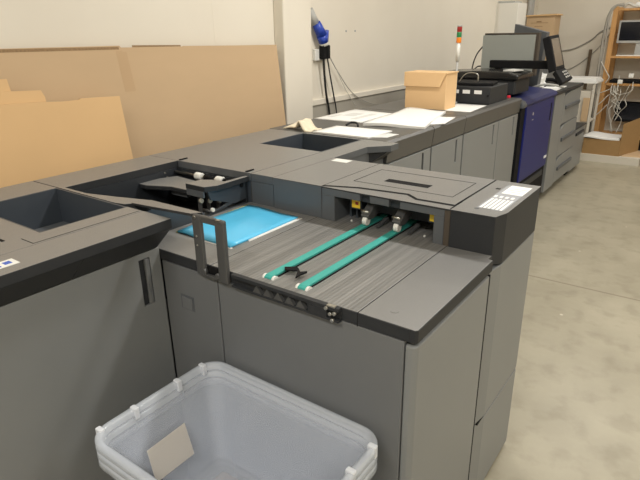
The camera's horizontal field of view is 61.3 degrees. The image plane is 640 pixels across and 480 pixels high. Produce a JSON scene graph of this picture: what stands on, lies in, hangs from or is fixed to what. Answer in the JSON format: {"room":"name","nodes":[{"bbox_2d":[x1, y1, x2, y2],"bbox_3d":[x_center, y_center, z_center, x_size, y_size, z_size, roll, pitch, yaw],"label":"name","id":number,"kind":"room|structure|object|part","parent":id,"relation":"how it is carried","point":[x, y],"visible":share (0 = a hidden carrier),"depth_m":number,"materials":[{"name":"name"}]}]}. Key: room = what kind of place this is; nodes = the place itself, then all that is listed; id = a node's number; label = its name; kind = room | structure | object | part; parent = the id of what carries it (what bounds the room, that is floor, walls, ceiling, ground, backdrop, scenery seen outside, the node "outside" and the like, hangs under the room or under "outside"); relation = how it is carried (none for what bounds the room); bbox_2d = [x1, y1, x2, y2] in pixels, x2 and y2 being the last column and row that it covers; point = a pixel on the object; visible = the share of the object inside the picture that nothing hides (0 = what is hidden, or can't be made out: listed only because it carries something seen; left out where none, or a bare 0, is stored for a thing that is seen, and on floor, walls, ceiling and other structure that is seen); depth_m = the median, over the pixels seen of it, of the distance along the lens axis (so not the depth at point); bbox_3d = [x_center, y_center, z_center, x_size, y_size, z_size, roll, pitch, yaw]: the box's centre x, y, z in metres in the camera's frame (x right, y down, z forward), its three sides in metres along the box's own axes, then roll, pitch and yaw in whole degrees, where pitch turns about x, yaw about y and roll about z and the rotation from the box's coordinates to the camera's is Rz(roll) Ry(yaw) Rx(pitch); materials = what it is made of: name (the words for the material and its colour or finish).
{"room":"print shop","nodes":[
{"label":"print shop","id":0,"kind":"room"},
{"bbox_2d":[0,0,538,99],"bbox_3d":[-0.455,-1.436,3.245,0.200,3.400,12.000,14,25,34],"label":"wall","id":1,"kind":"structure","parent":0,"point":[391,38],"depth_m":3.74,"materials":[{"name":"white paint"}]},
{"bbox_2d":[273,0,312,124],"bbox_3d":[-0.173,-1.494,3.383,0.080,3.400,0.285,14,25,34],"label":"pillar","id":2,"kind":"structure","parent":1,"relation":"attached to","point":[292,18],"depth_m":3.46,"materials":[{"name":"white paint"}]},
{"bbox_2d":[311,7,329,60],"bbox_3d":[-0.009,-1.395,3.667,0.099,0.338,0.198,19,28,41],"label":"wall socket","id":3,"kind":"object","parent":1,"relation":"attached to","point":[323,52],"visible":0.9,"depth_m":3.67,"materials":[{"name":"blue plastic"}]},
{"bbox_3d":[-0.004,-1.288,3.755,0.025,0.075,0.130,14,25,34],"label":"socket plate","id":4,"kind":"part","parent":3,"relation":"part of","materials":[{"name":"white plastic"}]},
{"bbox_2d":[322,59,330,114],"bbox_3d":[0.064,-0.654,4.020,0.042,1.352,0.125,14,25,34],"label":"power cable","id":5,"kind":"object","parent":3,"relation":"hanging from","point":[323,60],"visible":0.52,"depth_m":3.84,"materials":[{"name":"black plastic"}]},
{"bbox_2d":[327,59,336,112],"bbox_3d":[0.106,-0.675,4.075,0.037,1.356,0.174,14,25,34],"label":"power cable","id":6,"kind":"object","parent":3,"relation":"hanging from","point":[327,59],"visible":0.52,"depth_m":3.90,"materials":[{"name":"black plastic"}]},
{"bbox_2d":[330,57,355,105],"bbox_3d":[0.159,-1.192,3.991,0.006,0.453,0.404,14,26,34],"label":"wire","id":7,"kind":"object","parent":3,"relation":"attached to","point":[330,57],"visible":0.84,"depth_m":4.03,"materials":[{"name":"grey"}]},
{"bbox_2d":[330,58,379,104],"bbox_3d":[0.289,-1.233,4.165,0.007,0.465,0.823,14,26,34],"label":"wire","id":8,"kind":"object","parent":3,"relation":"attached to","point":[330,58],"visible":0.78,"depth_m":4.11,"materials":[{"name":"grey"}]},
{"bbox_2d":[313,89,405,118],"bbox_3d":[1.482,-1.240,5.951,0.015,1.035,5.370,14,25,34],"label":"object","id":9,"kind":"structure","parent":1,"relation":"attached to","point":[321,110],"depth_m":4.28,"materials":[{"name":"concrete"}]},
{"bbox_2d":[313,84,405,105],"bbox_3d":[1.477,-1.740,5.755,0.025,0.040,5.370,14,25,34],"label":"trim","id":10,"kind":"structure","parent":1,"relation":"attached to","point":[320,101],"depth_m":4.23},
{"bbox_2d":[526,0,534,21],"bbox_3d":[2.791,-2.991,7.158,0.060,3.400,0.170,14,25,34],"label":"pipe","id":11,"kind":"object","parent":1,"relation":"attached to","point":[531,3],"visible":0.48,"depth_m":7.08,"materials":[{"name":"silver metal"}]},
{"bbox_2d":[185,142,639,479],"bbox_3d":[2.059,0.810,2.169,6.350,0.100,12.000,14,25,34],"label":"floor","id":12,"kind":"structure","parent":0,"point":[575,408],"depth_m":2.82,"materials":[{"name":"concrete"}]},
{"bbox_2d":[0,79,132,187],"bbox_3d":[-1.456,0.213,1.815,0.195,1.378,2.090,14,25,34],"label":"cardboard sheet","id":13,"kind":"object","parent":12,"relation":"on","point":[40,139],"visible":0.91,"depth_m":2.21,"materials":[{"name":"orange cardboard"}]},
{"bbox_2d":[0,181,187,479],"bbox_3d":[-1.106,0.551,1.389,0.753,1.041,1.360,14,25,34],"label":"printing machine","id":14,"kind":"object","parent":12,"relation":"on","point":[85,338],"visible":1,"depth_m":1.47,"materials":[{"name":"grey plastic"}]},
{"bbox_3d":[-0.808,0.010,1.660,0.360,0.004,0.250,14,25,34],"label":"hopper plate","id":15,"kind":"part","parent":14,"relation":"part of","materials":[{"name":"grey plastic"}]},
{"bbox_3d":[-0.502,0.120,1.585,0.009,0.143,0.015,14,25,34],"label":"door handle","id":16,"kind":"part","parent":14,"relation":"part of","materials":[{"name":"grey paint"}]},
{"bbox_2d":[0,45,285,158],"bbox_3d":[-1.227,-0.007,2.220,0.173,1.490,3.500,14,25,34],"label":"cardboard sheet","id":17,"kind":"object","parent":12,"relation":"on","point":[173,97],"visible":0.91,"depth_m":2.72,"materials":[{"name":"beige cardboard"}]},
{"bbox_2d":[34,156,253,423],"bbox_3d":[-0.505,0.265,2.062,0.866,1.073,0.558,14,25,34],"label":"machine","id":18,"kind":"object","parent":12,"relation":"on","point":[151,184],"visible":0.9,"depth_m":1.98,"materials":[{"name":"grey plastic"}]},
{"bbox_3d":[-0.536,-0.205,2.048,0.264,0.018,0.161,14,25,34],"label":"feed arm","id":19,"kind":"part","parent":18,"relation":"part of","materials":[{"name":"grey plastic"}]},
{"bbox_2d":[149,129,397,206],"bbox_3d":[-0.176,0.084,2.566,0.768,1.040,0.788,14,25,34],"label":"machine","id":20,"kind":"object","parent":12,"relation":"on","point":[271,153],"visible":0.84,"depth_m":2.31,"materials":[{"name":"grey plastic"}]},
{"bbox_3d":[0.023,-0.179,2.306,0.107,0.311,0.788,14,25,34],"label":"panel","id":21,"kind":"part","parent":20,"relation":"part of","materials":[{"name":"grey plastic"}]},
{"bbox_2d":[157,158,540,479],"bbox_3d":[0.080,0.337,1.849,0.940,1.073,0.889,14,25,34],"label":"machine","id":22,"kind":"object","parent":12,"relation":"on","point":[400,333],"visible":1,"depth_m":1.50,"materials":[{"name":"grey paint"}]},
{"bbox_3d":[-0.389,0.184,1.589,0.055,0.046,0.002,14,25,34],"label":"recessed pull","id":23,"kind":"part","parent":22,"relation":"part of","materials":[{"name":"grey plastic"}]},
{"bbox_3d":[-0.366,0.469,1.694,0.231,0.833,0.012,14,25,34],"label":"door","id":24,"kind":"part","parent":22,"relation":"part of","materials":[{"name":"grey paint"}]},
{"bbox_3d":[-0.317,0.087,1.479,0.022,0.022,0.012,14,25,34],"label":"thumb knob","id":25,"kind":"part","parent":22,"relation":"part of","materials":[{"name":"grey metal"}]},
{"bbox_3d":[-0.255,0.033,1.412,0.034,0.180,0.014,14,25,34],"label":"gate post","id":26,"kind":"part","parent":22,"relation":"part of","materials":[{"name":"grey metal"}]},
{"bbox_3d":[-0.225,-0.051,1.827,0.317,0.033,0.688,14,25,34],"label":"deck plate","id":27,"kind":"part","parent":22,"relation":"part of","materials":[{"name":"grey plastic"}]},
{"bbox_2d":[176,204,301,248],"bbox_3d":[-0.261,-0.056,1.778,0.261,0.012,0.352,14,25,34],"label":"stack","id":28,"kind":"object","parent":22,"relation":"on","point":[247,222],"visible":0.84,"depth_m":1.76,"materials":[{"name":"blue paper"}]},
{"bbox_3d":[-0.092,0.138,1.328,0.340,0.037,0.014,14,25,34],"label":"guide rail","id":29,"kind":"part","parent":22,"relation":"part of","materials":[{"name":"grey plastic"}]},
{"bbox_2d":[285,266,306,278],"bbox_3d":[-0.061,0.081,1.403,0.045,0.004,0.075,-12,24,-28],"label":"clip","id":30,"kind":"object","parent":22,"relation":"on","point":[293,268],"visible":1,"depth_m":1.40,"materials":[{"name":"black plastic"}]},
{"bbox_3d":[-0.039,0.549,1.470,0.569,0.833,0.012,14,25,34],"label":"door","id":31,"kind":"part","parent":22,"relation":"part of","materials":[{"name":"grey paint"}]},
{"bbox_3d":[0.095,0.028,1.607,0.473,0.033,0.688,14,25,34],"label":"ridged plate","id":32,"kind":"part","parent":22,"relation":"part of","materials":[{"name":"plastic"}]},
{"bbox_3d":[0.303,-0.191,1.809,0.448,0.005,0.366,14,25,34],"label":"housing lid","id":33,"kind":"part","parent":22,"relation":"part of","materials":[{"name":"grey plastic"}]},
{"bbox_3d":[0.347,0.090,1.435,0.146,0.033,0.688,14,25,34],"label":"deck plate","id":34,"kind":"part","parent":22,"relation":"part of","materials":[{"name":"grey plastic"}]},
{"bbox_3d":[0.329,0.547,1.468,0.030,0.826,0.444,14,25,34],"label":"panel","id":35,"kind":"part","parent":22,"relation":"part of","materials":[{"name":"grey paint"}]},
{"bbox_3d":[0.592,0.686,1.902,0.029,0.329,0.411,14,25,34],"label":"column panel","id":36,"kind":"part","parent":22,"relation":"part of","materials":[{"name":"grey paint"}]},
{"bbox_3d":[0.585,0.279,1.746,0.029,0.530,0.411,14,25,34],"label":"column panel","id":37,"kind":"part","parent":22,"relation":"part of","materials":[{"name":"grey paint"}]},
{"bbox_2d":[270,119,433,170],"bbox_3d":[0.177,-0.116,3.071,0.730,1.040,0.492,14,25,34],"label":"deck","id":38,"kind":"object","parent":12,"relation":"on","point":[413,151],"visible":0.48,"depth_m":2.78,"materials":[{"name":"grey paint"}]},
{"bbox_2d":[283,118,321,131],"bbox_3d":[-0.093,-0.614,2.855,0.185,0.062,0.131,14,25,34],"label":"cloth","id":39,"kind":"object","parent":38,"relation":"on","point":[306,124],"visible":0.98,"depth_m":2.82,"materials":[{"name":"beige fabric"}]},
{"bbox_2d":[345,121,358,126],"bbox_3d":[0.181,-0.627,2.918,0.086,0.024,0.042,14,25,34],"label":"strap","id":40,"kind":"object","parent":38,"relation":"on","point":[350,122],"visible":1,"depth_m":2.92,"materials":[{"name":"grey plastic"}]},
{"bbox_2d":[313,126,391,138],"bbox_3d":[0.165,-0.552,2.748,0.335,0.006,0.225,14,25,34],"label":"paper stack","id":41,"kind":"object","parent":38,"relation":"on","point":[367,133],"visible":1,"depth_m":2.73,"materials":[{"name":"white paper"}]},
{"bbox_2d":[372,133,398,137],"bbox_3d":[0.318,-0.508,2.635,0.075,0.001,0.140,14,25,34],"label":"slip","id":42,"kind":"object","parent":38,"relation":"on","point":[387,135],"visible":1,"depth_m":2.64,"materials":[{"name":"white paper"}]},
{"bbox_3d":[0.455,-0.037,2.885,0.018,0.838,0.479,14,25,34],"label":"door","id":43,"kind":"part","parent":38,"relation":"part of","materials":[{"name":"grey paint"}]},
{"bbox_2d":[357,108,465,174],"bbox_3d":[0.454,-0.256,3.426,0.730,1.040,0.439,14,25,34],"label":"deck","id":44,"kind":"object","parent":12,"relation":"on","point":[446,147],"visible":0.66,"depth_m":3.10,"materials":[{"name":"grey paint"}]},
{"bbox_2d":[314,109,391,122],"bbox_3d":[0.227,-0.756,3.280,0.325,0.005,0.450,14,25,34],"label":"printed sheet","id":45,"kind":"object","parent":44,"relation":"on","point":[359,116],"visible":0.95,"depth_m":3.25,"materials":[{"name":"white paper"}]},
{"bbox_2d":[363,107,445,128],"bbox_3d":[0.530,-0.721,3.163,0.339,0.022,0.694,8,23,23],"label":"pile","id":46,"kind":"object","parent":44,"relation":"on","point":[409,117],"visible":1,"depth_m":3.04,"materials":[{"name":"white paper"}]},
{"bbox_2d":[430,117,454,124],"bbox_3d":[0.613,-0.665,3.028,0.215,0.003,0.430,14,25,34],"label":"loose sheet","id":47,"kind":"object","parent":44,"relation":"on","point":[441,120],"visible":0.44,"depth_m":3.04,"materials":[{"name":"white paper"}]},
{"bbox_3d":[0.732,-0.177,3.238,0.018,0.838,0.429,14,25,34],"label":"door","id":48,"kind":"part","parent":44,"relation":"part of","materials":[{"name":"grey paint"}]},
{"bbox_2d":[364,97,521,200],"bbox_3d":[0.901,-0.483,3.997,0.730,1.040,1.069,14,25,34],"label":"machine","id":49,"kind":"object","parent":12,"relation":"on","point":[488,140],"visible":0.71,"depth_m":3.67,"materials":[{"name":"grey paint"}]},
{"bbox_2d":[404,70,458,109],"bbox_3d":[0.728,-0.989,3.551,0.296,0.229,0.185,14,25,34],"label":"box","id":50,"kind":"object","parent":49,"relation":"on","point":[425,89],"visible":1,"depth_m":3.48,"materials":[{"name":"cardboard"}]},
{"bbox_3d":[0.726,-1.092,3.511,0.296,0.007,0.185,14,25,34],"label":"lid","id":51,"kind":"part","parent":50,"relation":"part of","materials":[{"name":"beige cardboard"}]},
{"bbox_2d":[455,25,461,103],"bbox_3d":[0.936,-1.194,3.689,0.040,0.507,0.040,14,25,34],"label":"signal light","id":52,"kind":"object","parent":49,"relation":"on","point":[459,27],"visible":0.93,"depth_m":3.63,"materials":[{"name":"white plastic"}]},
{"bbox_2d":[445,103,486,111],"bbox_3d":[0.938,-0.870,3.550,0.240,0.002,0.360,14,25,34],"label":"sheet","id":53,"kind":"object","parent":49,"relation":"on","point":[458,107],"visible":0.95,"depth_m":3.54,"materials":[{"name":"white paper"}]},
{"bbox_3d":[1.050,-0.339,3.645,0.018,0.838,0.616,14,25,34],"label":"door","id":54,"kind":"part","parent":49,"relation":"part of","materials":[{"name":"grey paint"}]},
{"bbox_2d":[456,72,507,104],"bbox_3d":[1.122,-1.095,3.850,0.317,0.202,0.377,14,25,34],"label":"toolbox","id":55,"kind":"object","parent":49,"relation":"on","point":[484,92],"visible":0.92,"depth_m":3.73,"materials":[{"name":"grey plastic"}]},
{"bbox_2d":[457,79,497,85],"bbox_3d":[1.108,-1.116,3.838,0.299,0.020,0.260,14,25,34],"label":"tray","id":56,"kind":"object","parent":55,"relation":"on","point":[460,82],"depth_m":3.76,"materials":[{"name":"black plastic"}]},
{"bbox_3d":[1.361,-0.496,4.043,0.018,0.838,0.418,14,25,34],"label":"door","id":57,"kind":"part","parent":49,"relation":"part of","materials":[{"name":"grey paint"}]},
{"bbox_2d":[494,1,526,32],"bbox_3d":[2.259,-1.933,6.624,0.249,1.822,0.330,14,25,34],"label":"tall cabinet","id":58,"kind":"object","parent":12,"relation":"on","point":[508,13],"visible":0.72,"depth_m":6.24,"materials":[{"name":"white"}]},
{"bbox_2d":[514,24,549,87],"bbox_3d":[1.913,-1.670,4.931,0.290,0.566,0.180,14,25,34],"label":"monitor","id":59,"kind":"object","parent":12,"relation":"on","point":[534,80],"visible":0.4,"depth_m":4.83,"materials":[{"name":"grey plastic"}]},
{"bbox_2d":[510,86,557,190],"bbox_3d":[1.513,-0.790,4.766,0.755,1.044,0.982,14,25,34],"label":"engine","id":60,"kind":"object","parent":12,"relation":"on","point":[535,113],"visible":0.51,"depth_m":4.43,"materials":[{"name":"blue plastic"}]},
{"bbox_2d":[449,68,533,94],"bbox_3d":[1.345,-1.306,4.409,0.655,0.177,0.410,14,25,34],"label":"scanner","id":61,"kind":"object","parent":60,"relation":"on","point":[517,80],"visible":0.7,"depth_m":4.20,"materials":[{"name":"grey plastic"}]},
{"bbox_3d":[1.344,-1.357,4.389,0.655,0.060,0.410,14,25,34],"label":"lid","id":62,"kind":"part","parent":61,"relation":"part of","materials":[{"name":"black plastic"}]},
{"bbox_2d":[481,33,541,75],"bbox_3d":[1.681,-1.590,4.771,0.473,0.448,0.140,14,25,34],"label":"monitor","id":63,"kind":"object","parent":60,"relation":"on","point":[496,46],"visible":0.7,"depth_m":4.67,"materials":[{"name":"grey plastic"}]},
{"bbox_2d":[471,46,482,68],"bbox_3d":[1.433,-1.585,4.919,0.111,0.386,0.036,11,24,29],"label":"cable","id":64,"kind":"object","parent":63,"relation":"attached to","point":[482,46],"visible":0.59,"depth_m":4.91,"materials":[{"name":"black plastic"}]},
{"bbox_2d":[489,34,571,85],"bbox_3d":[1.707,-1.388,4.263,0.349,0.435,0.789,-12,24,-27],"label":"panel","id":65,"kind":"object","parent":60,"relation":"on","point":[554,61],"visible":0.91,"depth_m":4.13,"materials":[{"name":"black plastic"}]},
{"bbox_3d":[1.606,-1.410,4.336,0.485,0.062,0.050,14,25,34],"label":"swing arm","id":66,"kind":"part","parent":65,"relation":"part of","materials":[{"name":"black rubber"}]},
{"bbox_3d":[1.824,-0.524,4.663,0.011,0.050,0.630,14,25,34],"label":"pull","id":67,"kind":"part","parent":60,"relation":"part of","materials":[{"name":"grey plastic"}]},
{"bbox_3d":[1.805,-0.454,4.700,0.035,0.255,0.800,14,25,34],"label":"panel","id":68,"kind":"part","parent":60,"relation":"part of","materials":[{"name":"plastic"}]},
{"bbox_3d":[1.804,-0.859,4.540,0.050,0.605,0.800,14,25,34],"label":"door","id":69,"kind":"part","parent":60,"relation":"part of","materials":[{"name":"blue"}]},
{"bbox_2d":[533,83,564,88],"bbox_3d":[2.090,-1.400,4.919,0.364,0.060,0.066,-7,22,-15],"label":"paper","id":70,"kind":"object","parent":60,"relation":"on","point":[543,84],"visible":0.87,"depth_m":4.88,"materials":[{"name":"white paper"}]},
{"bbox_2d":[544,78,557,86],"bbox_3d":[2.236,-1.533,5.238,0.170,0.080,0.180,14,25,34],"label":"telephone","id":71,"kind":"object","parent":60,"relation":"on","point":[548,80],"visible":0.45,"depth_m":5.20,"materials":[{"name":"black plastic"}]},
{"bbox_2d":[542,86,566,90],"bbox_3d":[2.177,-1.427,5.066,0.185,0.006,0.470,14,25,34],"label":"notes","id":72,"kind":"object","parent":60,"relation":"on","point":[549,87],"visible":0.46,"depth_m":5.07,"materials":[{"name":"white paper"}]},
{"bbox_2d":[540,72,546,87],"bbox_3d":[2.002,-1.552,5.151,0.308,0.184,0.362,14,25,34],"label":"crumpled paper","id":73,"kind":"object","parent":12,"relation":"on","point":[543,78],"visible":0.14,"depth_m":5.07,"materials":[{"name":"white paper"}]},
{"bbox_2d":[543,69,554,77],"bbox_3d":[2.837,-1.802,7.210,0.370,1.140,0.428,14,25,34],"label":"storage cabinet","id":74,"kind":"object","parent":12,"relation":"on","point":[545,71],"visible":0.02,"depth_m":6.86,"materials":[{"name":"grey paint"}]},
{"bbox_2d":[526,14,562,60],"bbox_3d":[2.845,-2.598,6.926,0.380,0.550,0.310,14,25,34],"label":"carton","id":75,"kind":"object","parent":74,"relation":"on","point":[550,23],"visible":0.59,"depth_m":6.75,"materials":[{"name":"cardboard"}]},
{"bbox_2d":[540,82,583,192],"bbox_3d":[2.111,-1.071,5.541,0.753,0.995,1.047,14,25,34],"label":"drawer unit","id":76,"kind":"object","parent":12,"relation":"on","point":[567,100],"visible":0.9,"depth_m":5.26,"materials":[{"name":"grey paint"}]},
{"bbox_3d":[2.187,-0.913,5.075,0.025,0.890,0.332,14,25,34],"label":"filler panel","id":77,"kind":"part","parent":76,"relation":"part of","materials":[{"name":"grey paint"}]},
{"bbox_3d":[2.498,-0.782,5.577,0.022,0.257,0.690,14,25,34],"label":"drawer","id":78,"kind":"part","parent":76,"relation":"part of","materials":[{"name":"grey paint"}]},
{"bbox_3d":[2.523,-0.791,5.580,0.017,0.037,0.570,14,25,34],"label":"drawer handle","id":79,"kind":"part","parent":76,"relation":"part of","materials":[{"name":"grey plastic"}]},
{"bbox_3d":[2.493,-1.053,5.473,0.022,0.307,0.690,14,25,34],"label":"drawer","id":80,"kind":"part","parent":76,"relation":"part of","materials":[{"name":"grey paint"}]},
{"bbox_3d":[2.519,-1.062,5.476,0.017,0.037,0.570,14,25,34],"label":"drawer handle","id":81,"kind":"part","parent":76,"relation":"part of","materials":[{"name":"grey plastic"}]},
{"bbox_3d":[2.488,-1.341,5.362,0.022,0.295,0.690,14,25,34],"label":"drawer","id":82,"kind":"part","parent":76,"relation":"part of","materials":[{"name":"grey paint"}]},
{"bbox_3d":[2.514,-1.350,5.365,0.017,0.037,0.570,14,25,34],"label":"drawer handle","id":83,"kind":"part","parent":76,"relation":"part of","materials":[{"name":"grey plastic"}]},
{"bbox_2d":[563,122,585,174],"bbox_3d":[2.576,-1.087,6.231,0.755,0.515,0.532,14,25,34],"label":"base cabinet","id":84,"kind":"object","parent":12,"relation":"on","point":[580,126],"visible":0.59,"depth_m":6.01,"materials":[{"name":"grey paint"}]},
{"bbox_3d":[2.569,-1.321,6.144,0.748,0.015,0.532,14,25,34],"label":"lid","id":85,"kind":"part","parent":84,"relation":"part of","materials":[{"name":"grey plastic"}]},
{"bbox_2d":[569,79,603,133],"bbox_3d":[3.218,-1.592,6.960,0.585,0.915,0.400,14,25,34],"label":"table","id":86,"kind":"object","parent":12,"relation":"on","point":[590,119],"visible":0.42,"depth_m":6.70,"materials":[{"name":"metal"}]},
{"bbox_2d":[576,89,591,120],"bbox_3d":[3.280,-1.688,6.760,0.190,0.365,0.170,14,25,34],"label":"carton","id":87,"kind":"object","parent":86,"relation":"on","point":[584,93],"visible":0.3,"depth_m":6.67,"materials":[{"name":"beige cardboard"}]},
{"bbox_2d":[580,98,589,121],"bbox_3d":[3.271,-1.607,6.663,0.075,0.285,0.015,14,25,34],"label":"folder","id":88,"kind":"object","parent":86,"relation":"on","point":[586,101],"visible":1,"depth_m":6.66,"materials":[{"name":"cardboard"}]},
{"bbox_2d":[570,76,602,81],"bbox_3d":[3.227,-2.026,6.768,0.520,0.032,0.380,14,25,34],"label":"pile","id":89,"kind":"object","parent":86,"relation":"on","point":[574,78],"visible":0.64,"depth_m":6.62,"materials":[{"name":"white paper"}]},
{"bbox_3d":[3.328,-1.475,6.685,0.025,0.890,0.025,14,25,34],"label":"leg","id":90,"kind":"part","parent":86,"relation":"part of","materials":[{"name":"beige metal"}]},
{"bbox_3d":[3.537,-1.581,6.952,0.025,0.890,0.025,14,25,34],"label":"leg","id":91,"kind":"part","parent":86,"relation":"part of","materials":[{"name":"beige metal"}]},
{"bbox_2d":[583,49,591,89],"bbox_3d":[3.648,-1.977,7.478,0.035,1.250,0.035,14,25,34],"label":"wooden stick","id":92,"kind":"object","parent":12,"relation":"on","point":[590,50],"visible":0.36,"depth_m":7.32,"materials":[{"name":"brown wood"}]},
{"bbox_2d":[580,151,639,165],"bbox_3d":[3.608,-1.045,6.676,0.650,0.085,0.535,14,25,34],"label":"pallet","id":93,"kind":"object","parent":12,"relation":"on","point":[632,161],"visible":0.44,"depth_m":6.45,"materials":[{"name":"beige wood"}]},
{"bbox_2d":[581,118,639,156],"bbox_3d":[3.573,-1.278,6.589,0.555,0.415,0.452,14,25,34],"label":"carton","id":94,"kind":"object","parent":93,"relation":"on","point":[629,141],"visible":0.93,"depth_m":6.49,"materials":[{"name":"cardboard"}]},
{"bbox_2d":[583,131,621,140],"bbox_3d":[3.469,-1.275,6.601,0.395,0.034,0.375,14,25,34],"label":"paper ream","id":95,"kind":"object","parent":94,"relation":"in","point":[593,134],"visible":0.93,"depth_m":6.55,"materials":[{"name":"white paper"}]},
{"bbox_2d":[621,151,639,157],"bbox_3d":[3.835,-1.035,6.513,0.300,0.006,0.440,14,25,34],"label":"cardboard offcut","id":96,"kind":"object","parent":93,"relation":"on","point":[636,154],"visible":0.8,"depth_m":6.45,"materials":[{"name":"brown cardboard"}]},
{"bbox_2d":[594,6,639,133],"bbox_3d":[4.379,-1.947,6.656,1.574,1.760,0.420,14,25,34],"label":"wooden shelf","id":97,"kind":"object","parent":12,"relation":"on","point":[618,12],"visible":0.55,"depth_m":6.94,"materials":[{"name":"brown wood"}]},
{"bbox_2d":[592,4,616,89],"bbox_3d":[3.622,-2.104,6.914,0.203,1.693,0.032,9,23,25],"label":"cable","id":98,"kind":"object","parent":97,"relation":"attached to","point":[616,4],"visible":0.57,"depth_m":6.73,"materials":[{"name":"grey plastic"}]},
{"bbox_2d":[588,3,624,132],"bbox_3d":[3.628,-2.101,6.897,0.188,1.699,0.034,8,23,23],"label":"cable","id":99,"kind":"object","parent":97,"relation":"attached to","point":[620,3],"visible":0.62,"depth_m":6.78,"materials":[{"name":"grey plastic"}]},
{"bbox_2d":[589,5,623,131],"bbox_3d":[3.639,-2.097,6.910,0.180,1.683,0.032,9,23,25],"label":"cable","id":100,"kind":"object","parent":97,"relation":"attached to","point":[620,5],"visible":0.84,"depth_m":6.86,"materials":[{"name":"grey plastic"}]},
{"bbox_3d":[3.653,-2.042,6.934,0.056,1.760,0.040,14,25,34],"label":"post","id":101,"kind":"part","parent":97,"relation":"part of","materials":[{"name":"brown wood"}]},
{"bbox_2d":[590,4,624,131],"bbox_3d":[3.643,-2.096,6.899,0.172,1.687,0.036,6,22,19],"label":"cable","id":102,"kind":"object","parent":97,"relation":"attached to","point":[620,4],"visible":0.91,"depth_m":6.85,"materials":[{"name":"grey plastic"}]},
{"bbox_3d":[3.877,-2.155,7.219,0.056,1.760,0.040,14,25,34],"label":"post","id":103,"kind":"part","parent":97,"relation":"part of","materials":[{"name":"brown wood"}]},
{"bbox_2d":[614,82,633,120],"bbox_3d":[3.823,-1.738,6.795,0.065,0.490,0.159,-20,28,-41],"label":"cable","id":104,"kind":"object","parent":97,"relation":"hanging from","point":[633,82],"visible":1,"depth_m":6.78,"materials":[{"name":"grey plastic"}]},
{"bbox_2d":[609,78,639,83],"bbox_3d":[4.024,-2.030,6.901,0.540,0.035,0.280,14,25,34],"label":"switch","id":105,"kind":"object","parent":97,"relation":"on","point":[614,80],"visible":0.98,"depth_m":6.90,"materials":[{"name":"black plastic"}]},
{"bbox_2d":[613,101,639,121],"bbox_3d":[4.118,-1.585,7.037,0.520,0.420,0.150,14,25,34],"label":"computer monitor","id":106,"kind":"object","parent":97,"relation":"on","point":[631,112],"visible":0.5,"depth_m":7.04,"materials":[{"name":"black plastic"}]},
{"bbox_2d":[616,20,639,54],"bbox_3d":[3.961,-2.493,6.666,0.525,0.415,0.150,14,25,34],"label":"computer monitor","id":107,"kind":"object","parent":97,"relation":"on","point":[629,30],"visible":0.91,"depth_m":6.70,"materials":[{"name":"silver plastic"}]},
{"bbox_2d":[623,2,638,7],"bbox_3d":[3.767,-2.851,6.547,0.176,0.070,0.039,18,28,40],"label":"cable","id":108,"kind":"object","parent":97,"relation":"on","point":[627,3],"visible":1,"depth_m":6.53,"materials":[{"name":"grey plastic"}]},
{"bbox_3d":[-0.190,0.927,1.437,0.490,0.276,0.325,14,25,34],"label":"carton","id":109,"kind":"object","parent":12,"relation":"on","visible":0},
{"bbox_3d":[-0.196,0.642,1.331,0.584,0.300,0.410,14,25,34],"label":"plastic bin","id":110,"kind":"object","parent":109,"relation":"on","visible":0},
{"bbox_3d":[-0.197,0.619,1.323,0.584,0.300,0.410,14,25,34],"label":"plastic bin","id":111,"kind":"object","parent":110,"relation":"on","visible":0},
{"bbox_2d":[95,362,377,479],"bbox_3d":[-0.197,0.596,1.313,0.584,0.303,0.410,14,25,34],"label":"plastic bin","id":112,"kind":"object","parent":111,"relation":"on","point":[175,448],"visible":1,"depth_m":1.43,"materials":[{"name":"white plastic"}]},
{"bbox_2d":[537,0,639,139],"bbox_3d":[5.501,-2.584,5.978,5.950,3.400,0.200,14,25,34],"label":"wall","id":113,"kind":"structure","parent":0,"point":[581,20],"depth_m":7.26,"materials":[{"name":"white paint"}]},
{"bbox_2d":[562,27,610,50],"bbox_3d":[3.583,-2.707,7.277,0.664,0.334,0.018,14,26,34],"label":"cable","id":114,"kind":"object","parent":113,"relation":"attached to","point":[609,27],"visible":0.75,"depth_m":7.28,"materials":[{"name":"grey plastic"}]},
{"bbox_2d":[566,35,608,69],"bbox_3d":[3.590,-2.538,7.338,0.577,0.508,0.015,14,26,34],"label":"cable","id":115,"kind":"object","parent":113,"relation":"attached to","point":[608,35],"visible":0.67,"depth_m":7.36,"materials":[{"name":"grey plastic"}]}
]}

